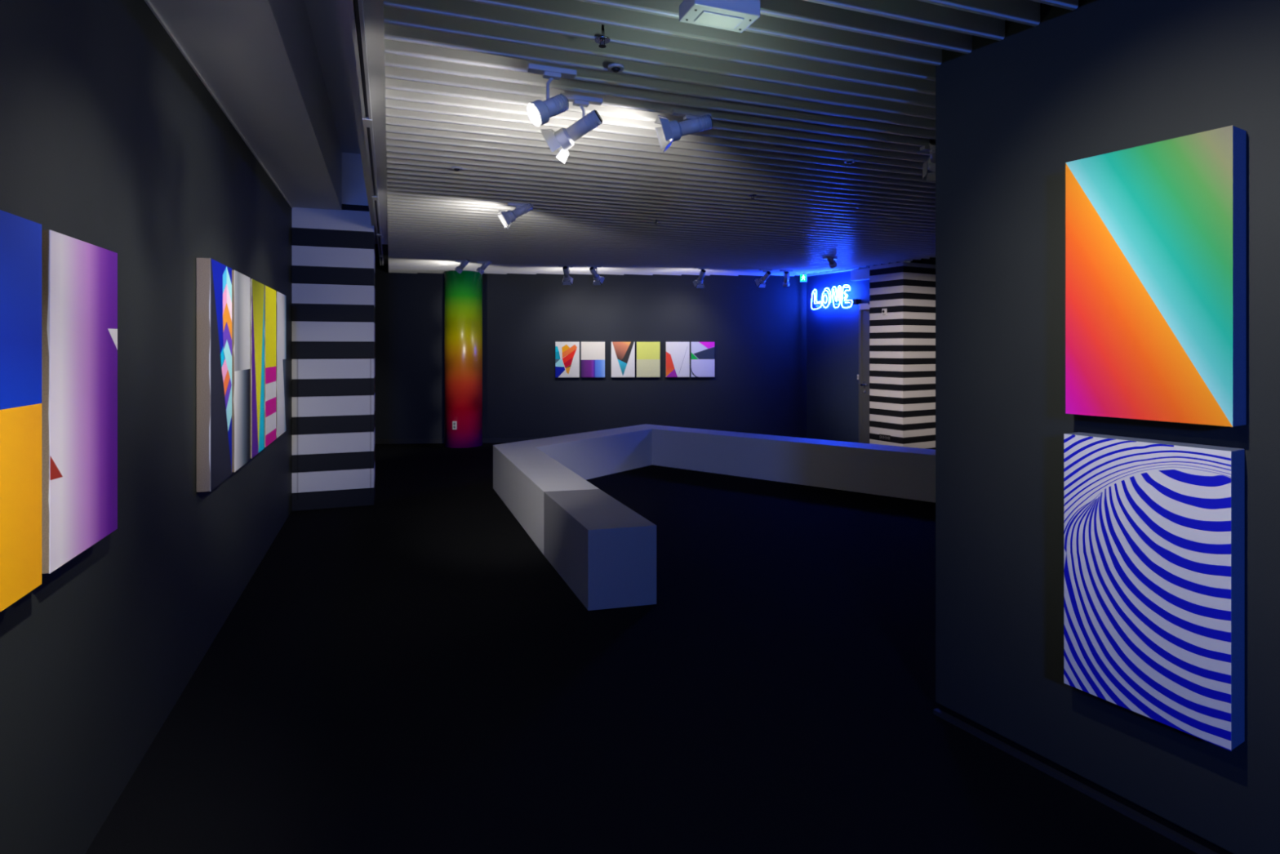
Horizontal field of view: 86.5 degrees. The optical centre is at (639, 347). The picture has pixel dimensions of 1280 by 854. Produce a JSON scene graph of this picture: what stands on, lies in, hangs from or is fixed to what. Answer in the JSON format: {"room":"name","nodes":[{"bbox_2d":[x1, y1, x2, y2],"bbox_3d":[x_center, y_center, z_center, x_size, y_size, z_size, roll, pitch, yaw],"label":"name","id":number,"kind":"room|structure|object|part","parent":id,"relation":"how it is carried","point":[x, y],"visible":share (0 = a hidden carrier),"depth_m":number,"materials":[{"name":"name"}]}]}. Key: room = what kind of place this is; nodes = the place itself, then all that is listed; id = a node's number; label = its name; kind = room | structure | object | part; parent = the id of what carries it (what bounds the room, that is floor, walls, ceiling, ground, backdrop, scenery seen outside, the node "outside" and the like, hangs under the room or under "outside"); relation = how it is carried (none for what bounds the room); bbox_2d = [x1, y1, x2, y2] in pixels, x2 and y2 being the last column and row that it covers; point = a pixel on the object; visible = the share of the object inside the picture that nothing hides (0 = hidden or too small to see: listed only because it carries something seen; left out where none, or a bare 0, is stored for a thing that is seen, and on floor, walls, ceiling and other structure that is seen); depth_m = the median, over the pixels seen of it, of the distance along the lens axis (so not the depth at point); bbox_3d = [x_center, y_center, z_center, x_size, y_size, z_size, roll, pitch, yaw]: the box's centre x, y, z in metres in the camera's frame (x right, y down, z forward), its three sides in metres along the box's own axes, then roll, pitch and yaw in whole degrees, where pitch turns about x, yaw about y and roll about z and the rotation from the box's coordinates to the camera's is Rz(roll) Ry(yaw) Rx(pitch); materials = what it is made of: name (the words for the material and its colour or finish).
{"room":"museum","nodes":[
{"label":"museum","id":0,"kind":"room"},
{"bbox_2d":[0,0,291,853],"bbox_3d":[-2.453,-0.225,3.999,0.150,3.450,15.200,0,0,-20],"label":"wall","id":1,"kind":"structure","parent":0,"point":[110,140],"depth_m":2.37,"materials":[{"name":"paint"}]},
{"bbox_2d":[0,209,41,612],"bbox_3d":[-1.394,0.137,1.425,0.058,0.866,0.435,0,0,-20],"label":"abstract painting","id":2,"kind":"object","parent":1,"relation":"attached to","point":[20,238],"visible":1,"depth_m":1.54,"materials":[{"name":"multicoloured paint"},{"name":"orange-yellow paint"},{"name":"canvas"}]},
{"bbox_2d":[41,229,117,573],"bbox_3d":[-1.560,0.134,1.876,0.059,0.848,0.443,0,0,-20],"label":"abstract painting","id":3,"kind":"object","parent":1,"relation":"attached to","point":[79,278],"visible":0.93,"depth_m":1.82,"materials":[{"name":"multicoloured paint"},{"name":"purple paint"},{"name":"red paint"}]},
{"bbox_2d":[195,257,231,492],"bbox_3d":[-2.114,0.129,3.385,0.060,1.091,0.455,0,0,-20],"label":"abstract painting","id":4,"kind":"object","parent":1,"relation":"attached to","point":[213,278],"visible":1,"depth_m":3.22,"materials":[{"name":"fabric"}]},
{"bbox_2d":[144,0,292,208],"bbox_3d":[-1.572,-1.279,1.835,0.009,0.012,9.330,0,0,-20],"label":"trim","id":5,"kind":"structure","parent":1,"relation":"attached to","point":[148,2],"depth_m":3.27,"materials":[{"name":"grey paint"}]},
{"bbox_2d":[231,270,249,471],"bbox_3d":[-2.292,0.129,3.867,0.058,1.091,0.435,0,0,-20],"label":"abstract painting","id":6,"kind":"object","parent":1,"relation":"attached to","point":[240,282],"visible":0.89,"depth_m":3.81,"materials":[{"name":"fabric"}]},
{"bbox_2d":[149,0,342,209],"bbox_3d":[-1.382,-1.558,1.916,0.422,0.545,9.350,0,0,-20],"label":"ceiling beam","id":7,"kind":"structure","parent":1,"relation":"attached to","point":[260,60],"depth_m":3.44,"materials":[{"name":"grey paint"}]},
{"bbox_2d":[249,278,264,457],"bbox_3d":[-2.460,0.129,4.324,0.058,1.091,0.434,0,0,-20],"label":"abstract painting","id":8,"kind":"object","parent":1,"relation":"attached to","point":[256,288],"visible":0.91,"depth_m":4.28,"materials":[{"name":"fabric"}]},
{"bbox_2d":[264,285,275,447],"bbox_3d":[-2.630,0.127,4.787,0.059,1.095,0.460,0,0,-20],"label":"abstract painting","id":9,"kind":"object","parent":1,"relation":"attached to","point":[269,293],"visible":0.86,"depth_m":4.75,"materials":[{"name":"fabric"}]},
{"bbox_2d":[275,291,285,437],"bbox_3d":[-2.805,0.129,5.264,0.058,1.091,0.461,0,0,-20],"label":"abstract painting","id":10,"kind":"object","parent":1,"relation":"attached to","point":[280,298],"visible":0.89,"depth_m":5.21,"materials":[{"name":"fabric"}]},
{"bbox_2d":[304,0,360,154],"bbox_3d":[-1.321,-1.886,2.125,0.681,0.108,9.700,0,0,-20],"label":"trim","id":11,"kind":"structure","parent":1,"relation":"attached to","point":[323,15],"depth_m":4.42,"materials":[{"name":"grey paint"}]},
{"bbox_2d":[374,244,806,439],"bbox_3d":[-1.260,-0.225,10.860,7.924,3.450,0.201,0,0,-4],"label":"wall","id":12,"kind":"structure","parent":0,"point":[758,384],"depth_m":10.79,"materials":[{"name":"grey paint"}]},
{"bbox_2d":[555,342,579,377],"bbox_3d":[-1.146,0.192,10.745,0.377,0.562,0.039,0,0,-4],"label":"abstract painting","id":13,"kind":"object","parent":12,"relation":"attached to","point":[566,353],"visible":1,"depth_m":10.73,"materials":[{"name":"multicoloured paint"}]},
{"bbox_2d":[374,435,799,444],"bbox_3d":[-0.809,1.465,10.783,6.800,0.070,0.012,0,0,-4],"label":"baseboard","id":14,"kind":"structure","parent":12,"relation":"attached to","point":[439,440],"depth_m":10.62,"materials":[{"name":"black"}]},
{"bbox_2d":[581,342,604,377],"bbox_3d":[-0.744,0.192,10.772,0.377,0.562,0.038,0,0,-4],"label":"abstract painting","id":15,"kind":"object","parent":12,"relation":"attached to","point":[593,353],"visible":1,"depth_m":10.75,"materials":[{"name":"multicoloured paint"}]},
{"bbox_2d":[611,342,635,377],"bbox_3d":[-0.271,0.192,10.803,0.374,0.562,0.038,0,0,-4],"label":"abstract painting","id":16,"kind":"object","parent":12,"relation":"attached to","point":[623,353],"visible":1,"depth_m":10.79,"materials":[{"name":"multicoloured paint"}]},
{"bbox_2d":[636,342,660,377],"bbox_3d":[0.132,0.192,10.830,0.374,0.562,0.039,0,0,-4],"label":"abstract painting","id":17,"kind":"object","parent":12,"relation":"attached to","point":[648,353],"visible":1,"depth_m":10.81,"materials":[{"name":"yellow plastic"}]},
{"bbox_2d":[665,342,689,377],"bbox_3d":[0.600,0.192,10.861,0.378,0.562,0.038,0,0,-4],"label":"abstract painting","id":18,"kind":"object","parent":12,"relation":"attached to","point":[677,353],"visible":1,"depth_m":10.84,"materials":[{"name":"multicoloured plastic"}]},
{"bbox_2d":[690,342,714,377],"bbox_3d":[1.004,0.192,10.887,0.379,0.562,0.039,0,0,-4],"label":"abstract painting","id":19,"kind":"object","parent":12,"relation":"attached to","point":[702,353],"visible":1,"depth_m":10.87,"materials":[{"name":"multicoloured plastic"}]},
{"bbox_2d":[84,442,1197,853],"bbox_3d":[0.000,1.550,4.000,18.000,0.100,20.000,0,0,0],"label":"floor","id":20,"kind":"structure","parent":0,"point":[409,671],"depth_m":2.87,"materials":[{"name":"black carpet"}]},
{"bbox_2d":[291,152,374,511],"bbox_3d":[-2.949,-0.165,6.589,0.702,3.330,0.501,0,0,-20],"label":"pillar","id":21,"kind":"structure","parent":20,"relation":"on","point":[333,251],"depth_m":6.36,"materials":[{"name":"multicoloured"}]},
{"bbox_2d":[444,271,482,448],"bbox_3d":[-2.705,0.180,10.420,0.566,2.640,0.566,0,0,0],"label":"round column","id":22,"kind":"structure","parent":20,"relation":"on","point":[463,291],"depth_m":10.18,"materials":[{"name":"multicoloured paint"}]},
{"bbox_2d":[452,421,457,429],"bbox_3d":[-2.764,1.163,10.136,0.064,0.124,0.021,0,0,12],"label":"outlet","id":23,"kind":"object","parent":22,"relation":"attached to","point":[454,423],"visible":1,"depth_m":10.13,"materials":[{"name":"grey plastic"}]},
{"bbox_2d":[543,488,656,610],"bbox_3d":[-0.298,1.270,4.439,0.403,0.460,1.154,0,0,-21],"label":"bench","id":24,"kind":"object","parent":20,"relation":"on","point":[604,550],"visible":1,"depth_m":3.97,"materials":[{"name":"grey paint"}]},
{"bbox_2d":[493,423,935,554],"bbox_3d":[0.958,1.270,6.071,5.420,0.460,3.871,0,0,38],"label":"bench","id":25,"kind":"object","parent":20,"relation":"on","point":[522,470],"visible":0.71,"depth_m":7.34,"materials":[{"name":"grey paint"}]},
{"bbox_2d":[869,262,935,449],"bbox_3d":[3.680,0.176,9.542,0.660,2.647,0.574,0,0,-29],"label":"pillar","id":26,"kind":"structure","parent":20,"relation":"on","point":[902,341],"depth_m":9.33,"materials":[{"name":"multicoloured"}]},
{"bbox_2d":[881,308,887,315],"bbox_3d":[3.373,-0.486,9.392,0.024,0.095,0.078,0,0,-29],"label":"wall control","id":27,"kind":"object","parent":26,"relation":"attached to","point":[884,311],"visible":1,"depth_m":9.38,"materials":[{"name":"grey plastic"}]},
{"bbox_2d":[879,434,890,440],"bbox_3d":[3.380,1.243,9.388,0.014,0.075,0.190,0,0,-29],"label":"outlet","id":28,"kind":"object","parent":26,"relation":"attached to","point":[883,437],"visible":1,"depth_m":9.38,"materials":[{"name":"black plastic"}]},
{"bbox_2d":[383,0,1078,275],"bbox_3d":[0.000,-1.625,4.000,18.000,0.950,20.000,0,0,0],"label":"ceiling","id":29,"kind":"structure","parent":0,"point":[809,87],"depth_m":3.71,"materials":[{"name":"white metal"}]},
{"bbox_2d":[337,0,387,244],"bbox_3d":[-1.183,-1.552,2.948,0.144,0.795,9.950,0,0,-20],"label":"ceiling beam","id":30,"kind":"structure","parent":29,"relation":"attached to","point":[373,10],"depth_m":3.06,"materials":[{"name":"grey paint"}]},
{"bbox_2d":[348,0,383,265],"bbox_3d":[-1.496,-1.132,3.765,0.044,0.042,11.700,0,0,-20],"label":"track","id":31,"kind":"object","parent":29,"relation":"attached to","point":[356,6],"visible":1,"depth_m":3.02,"materials":[{"name":"grey metal"}]},
{"bbox_2d":[382,244,388,264],"bbox_3d":[-3.240,-1.540,8.640,0.079,0.720,2.145,0,0,-20],"label":"trim","id":32,"kind":"structure","parent":29,"relation":"attached to","point":[384,247],"depth_m":8.55,"materials":[{"name":"black metal"}]},
{"bbox_2d":[451,165,462,171],"bbox_3d":[-1.176,-1.143,4.364,0.068,0.022,0.068,0,0,0],"label":"ceiling sensor","id":33,"kind":"object","parent":29,"relation":"attached to","point":[455,168],"visible":1,"depth_m":4.35,"materials":[{"name":"grey plastic"}]},
{"bbox_2d":[454,258,471,273],"bbox_3d":[-2.349,-1.079,9.001,0.212,0.206,0.125,0,0,7],"label":"track spotlight","id":34,"kind":"object","parent":29,"relation":"attached to","point":[459,268],"visible":0.95,"depth_m":8.97,"materials":[{"name":"grey metal"}]},
{"bbox_2d":[476,261,492,274],"bbox_3d":[-2.083,-1.080,9.107,0.213,0.212,0.106,0,0,-5],"label":"track spotlight","id":35,"kind":"object","parent":29,"relation":"attached to","point":[481,269],"visible":0.97,"depth_m":9.07,"materials":[{"name":"grey metal"}]},
{"bbox_2d":[497,202,533,229],"bbox_3d":[-0.996,-1.056,5.437,0.276,0.225,0.154,0,0,-20],"label":"track spotlight","id":36,"kind":"object","parent":29,"relation":"attached to","point":[507,217],"visible":1,"depth_m":5.42,"materials":[{"name":"grey metal"}]},
{"bbox_3d":[-1.096,-1.016,5.468,0.092,0.112,0.027,0,0,-20],"label":"barn door","id":37,"kind":"part","parent":36,"relation":"part of","materials":[{"name":"grey metal"}]},
{"bbox_3d":[-1.052,-1.016,5.349,0.092,0.112,0.027,0,0,-20],"label":"barn door","id":38,"kind":"part","parent":36,"relation":"part of","materials":[{"name":"grey metal"}]},
{"bbox_2d":[526,63,576,127],"bbox_3d":[-0.366,-1.024,2.802,0.206,0.250,0.098,0,0,-36],"label":"track spotlight","id":39,"kind":"object","parent":29,"relation":"attached to","point":[539,112],"visible":1,"depth_m":2.78,"materials":[{"name":"grey metal"}]},
{"bbox_3d":[-0.375,-1.047,2.819,0.014,0.137,0.048,0,0,-33],"label":"bracket arm","id":40,"kind":"part","parent":39,"relation":"part of","materials":[{"name":"grey metal"}]},
{"bbox_2d":[558,265,573,284],"bbox_3d":[-1.032,-1.015,9.589,0.190,0.268,0.265,0,0,11],"label":"track spotlight","id":41,"kind":"object","parent":29,"relation":"attached to","point":[566,277],"visible":1,"depth_m":9.56,"materials":[{"name":"grey metal"}]},
{"bbox_3d":[-1.036,-0.905,9.604,0.116,0.049,0.017,0,0,4],"label":"barn door","id":42,"kind":"part","parent":41,"relation":"part of","materials":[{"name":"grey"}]},
{"bbox_2d":[540,93,602,164],"bbox_3d":[-0.306,-1.006,3.129,0.277,0.286,0.154,0,0,15],"label":"track spotlight","id":43,"kind":"object","parent":29,"relation":"attached to","point":[562,140],"visible":0.98,"depth_m":3.10,"materials":[{"name":"grey metal"}]},
{"bbox_3d":[-0.416,-0.997,3.158,0.051,0.003,0.116,0,0,15],"label":"barn door","id":44,"kind":"part","parent":43,"relation":"part of","materials":[{"name":"grey metal"}]},
{"bbox_3d":[-0.406,-0.936,3.089,0.089,0.113,0.027,0,0,15],"label":"barn door","id":45,"kind":"part","parent":43,"relation":"part of","materials":[{"name":"grey metal"}]},
{"bbox_3d":[-0.357,-0.885,3.142,0.029,0.044,0.116,0,0,15],"label":"barn door","id":46,"kind":"part","parent":43,"relation":"part of","materials":[{"name":"grey metal"}]},
{"bbox_3d":[-0.266,-1.056,3.142,0.014,0.120,0.049,0,0,15],"label":"bracket arm","id":47,"kind":"part","parent":43,"relation":"part of","materials":[{"name":"grey metal"}]},
{"bbox_2d":[586,265,604,284],"bbox_3d":[-0.622,-1.014,9.583,0.158,0.270,0.266,0,0,29],"label":"track spotlight","id":48,"kind":"object","parent":29,"relation":"attached to","point":[597,277],"visible":1,"depth_m":9.56,"materials":[{"name":"grey metal"}]},
{"bbox_3d":[-0.610,-0.904,9.605,0.116,0.048,0.020,0,0,29],"label":"barn door","id":49,"kind":"part","parent":48,"relation":"part of","materials":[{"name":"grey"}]},
{"bbox_3d":[-0.533,-0.948,9.614,0.027,0.109,0.101,0,0,29],"label":"barn door","id":50,"kind":"part","parent":48,"relation":"part of","materials":[{"name":"grey metal"}]},
{"bbox_2d":[594,24,610,48],"bbox_3d":[-0.141,-1.168,2.546,0.060,0.084,0.060,0,0,0],"label":"sprinkler head","id":51,"kind":"object","parent":29,"relation":"attached to","point":[602,39],"visible":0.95,"depth_m":2.54},
{"bbox_3d":[-0.141,-1.176,2.546,0.019,0.068,0.019,0,0,0],"label":"stem","id":52,"kind":"part","parent":51,"relation":"part of","materials":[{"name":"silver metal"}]},
{"bbox_2d":[608,62,624,72],"bbox_3d":[-0.099,-1.143,2.793,0.068,0.022,0.068,0,0,0],"label":"ceiling sensor","id":53,"kind":"object","parent":29,"relation":"attached to","point":[614,67],"visible":1,"depth_m":2.78,"materials":[{"name":"grey plastic"}]},
{"bbox_2d":[654,108,712,153],"bbox_3d":[0.217,-1.055,3.317,0.278,0.189,0.154,0,0,-7],"label":"track spotlight","id":54,"kind":"object","parent":29,"relation":"attached to","point":[695,122],"visible":1,"depth_m":3.29,"materials":[{"name":"grey"}]},
{"bbox_3d":[0.103,-1.101,3.304,0.049,0.014,0.116,0,0,-6],"label":"barn door","id":55,"kind":"part","parent":54,"relation":"part of","materials":[{"name":"grey metal"}]},
{"bbox_3d":[0.113,-1.035,3.370,0.075,0.112,0.018,0,0,22],"label":"barn door","id":56,"kind":"part","parent":54,"relation":"part of","materials":[{"name":"grey metal"}]},
{"bbox_3d":[0.127,-1.035,3.241,0.075,0.112,0.018,0,0,-35],"label":"barn door","id":57,"kind":"part","parent":54,"relation":"part of","materials":[{"name":"grey metal"}]},
{"bbox_3d":[0.138,-0.979,3.307,0.037,0.038,0.116,0,0,-6],"label":"barn door","id":58,"kind":"part","parent":54,"relation":"part of","materials":[{"name":"grey metal"}]},
{"bbox_2d":[692,266,708,288],"bbox_3d":[0.866,-1.000,9.736,0.200,0.299,0.260,0,0,-20],"label":"track spotlight","id":59,"kind":"object","parent":29,"relation":"attached to","point":[700,281],"visible":1,"depth_m":9.71,"materials":[{"name":"grey metal"}]},
{"bbox_3d":[0.864,-0.875,9.748,0.116,0.050,0.016,0,0,-18],"label":"barn door","id":60,"kind":"part","parent":59,"relation":"part of","materials":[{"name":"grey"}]},
{"bbox_2d":[679,0,759,32],"bbox_3d":[0.265,-1.120,2.270,0.240,0.060,0.130,0,0,-20],"label":"emergency light","id":61,"kind":"object","parent":29,"relation":"attached to","point":[735,15],"visible":1,"depth_m":2.24,"materials":[{"name":"grey"}]},
{"bbox_2d":[693,10,744,29],"bbox_3d":[0.264,-1.093,2.272,0.150,0.005,0.076,0,0,-20],"label":"diffuser","id":62,"kind":"object","parent":61,"relation":"attached to","point":[715,19],"depth_m":2.26,"materials":[{"name":"grey plastic"}]},
{"bbox_2d":[748,194,756,199],"bbox_3d":[0.853,-1.168,5.145,0.060,0.084,0.060,0,0,0],"label":"sprinkler head","id":63,"kind":"object","parent":29,"relation":"attached to","point":[751,195],"visible":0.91,"depth_m":5.14},
{"bbox_2d":[755,268,772,287],"bbox_3d":[1.833,-1.018,10.037,0.200,0.263,0.280,0,0,-20],"label":"track spotlight","id":64,"kind":"object","parent":29,"relation":"attached to","point":[762,280],"visible":1,"depth_m":10.01,"materials":[{"name":"grey metal"}]},
{"bbox_3d":[1.738,-0.958,10.077,0.027,0.112,0.094,0,0,-26],"label":"barn door","id":65,"kind":"part","parent":64,"relation":"part of","materials":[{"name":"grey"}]},
{"bbox_2d":[779,269,792,286],"bbox_3d":[2.171,-1.024,10.103,0.144,0.250,0.190,0,0,39],"label":"track spotlight","id":66,"kind":"object","parent":29,"relation":"attached to","point":[786,275],"visible":1,"depth_m":10.09,"materials":[{"name":"grey metal"}]},
{"bbox_2d":[800,273,807,282],"bbox_3d":[2.548,-1.085,10.600,0.104,0.131,0.043,0,0,22],"label":"exit sign","id":67,"kind":"object","parent":29,"relation":"hanging from","point":[803,277],"visible":1,"depth_m":10.58,"materials":[{"name":"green plastic"}]},
{"bbox_2d":[822,256,837,268],"bbox_3d":[2.438,-1.114,8.711,0.218,0.202,0.109,0,0,-36],"label":"track spotlight","id":68,"kind":"object","parent":29,"relation":"attached to","point":[833,264],"visible":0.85,"depth_m":8.70,"materials":[{"name":"grey metal"}]},
{"bbox_2d":[844,158,855,164],"bbox_3d":[1.293,-1.143,4.195,0.068,0.022,0.068,0,0,0],"label":"ceiling sensor","id":69,"kind":"object","parent":29,"relation":"attached to","point":[851,161],"visible":1,"depth_m":4.18,"materials":[{"name":"grey plastic"}]},
{"bbox_2d":[920,138,935,181],"bbox_3d":[1.723,-1.092,3.953,0.163,0.214,0.280,0,0,27],"label":"track spotlight","id":70,"kind":"object","parent":29,"relation":"attached to","point":[930,163],"visible":0.4,"depth_m":3.97,"materials":[{"name":"grey metal"}]},
{"bbox_3d":[1.702,-1.058,4.059,0.027,0.113,0.087,0,0,25],"label":"barn door","id":71,"kind":"part","parent":70,"relation":"part of","materials":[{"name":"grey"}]},
{"bbox_3d":[1.746,-1.007,4.003,0.116,0.044,0.030,0,0,25],"label":"barn door","id":72,"kind":"part","parent":70,"relation":"part of","materials":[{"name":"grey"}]},
{"bbox_2d":[806,262,897,442],"bbox_3d":[3.173,-0.225,10.311,0.120,3.450,1.700,0,0,-30],"label":"wall","id":73,"kind":"structure","parent":0,"point":[832,332],"depth_m":10.52,"materials":[{"name":"blue paint"}]},
{"bbox_2d":[810,284,861,309],"bbox_3d":[2.985,-0.760,10.411,0.105,0.350,0.930,0,0,-30],"label":"sign","id":74,"kind":"object","parent":73,"relation":"attached to","point":[855,301],"visible":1,"depth_m":10.31,"materials":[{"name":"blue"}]},
{"bbox_2d":[807,266,868,276],"bbox_3d":[2.947,-1.164,10.424,0.160,0.032,1.280,0,0,-30],"label":"trim","id":75,"kind":"structure","parent":73,"relation":"attached to","point":[866,267],"depth_m":10.28,"materials":[{"name":"grey paint"}]},
{"bbox_2d":[858,302,869,444],"bbox_3d":[3.308,0.430,9.876,0.074,2.140,0.360,0,0,-30],"label":"door","id":76,"kind":"structure","parent":73,"relation":"in","point":[864,308],"depth_m":9.96,"materials":[{"name":"grey paint"}]},
{"bbox_2d":[850,267,869,280],"bbox_3d":[3.288,-1.062,9.885,0.099,0.156,0.500,0,0,-30],"label":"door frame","id":77,"kind":"structure","parent":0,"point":[864,273],"depth_m":9.92,"materials":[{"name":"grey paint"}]},
{"bbox_2d":[910,257,935,264],"bbox_3d":[6.250,-0.225,11.000,5.275,3.450,0.206,0,0,-29],"label":"wall","id":78,"kind":"structure","parent":0,"point":[931,260],"depth_m":9.70,"materials":[{"name":"paint"}]},
{"bbox_2d":[935,0,1279,853],"bbox_3d":[2.336,-0.048,1.015,0.140,3.005,4.200,0,0,-30],"label":"wall","id":79,"kind":"structure","parent":0,"point":[1097,77],"depth_m":2.38,"materials":[{"name":"paint"}]},
{"bbox_2d":[933,703,1233,853],"bbox_3d":[2.275,1.491,0.980,0.023,0.018,4.200,0,0,-30],"label":"baseboard","id":80,"kind":"structure","parent":79,"relation":"attached to","point":[1123,809],"depth_m":2.29,"materials":[{"name":"black"}]},
{"bbox_2d":[1063,431,1244,751],"bbox_3d":[1.564,0.703,2.098,0.091,0.830,0.443,0,0,-30],"label":"abstract painting","id":81,"kind":"object","parent":79,"relation":"attached to","point":[1153,530],"visible":1,"depth_m":2.03,"materials":[{"name":"fabric"}]},
{"bbox_2d":[1065,125,1245,426],"bbox_3d":[1.566,-0.197,2.094,0.091,0.834,0.442,0,0,-30],"label":"abstract painting","id":82,"kind":"object","parent":79,"relation":"attached to","point":[1155,233],"visible":1,"depth_m":2.03,"materials":[{"name":"fabric"}]}
]}

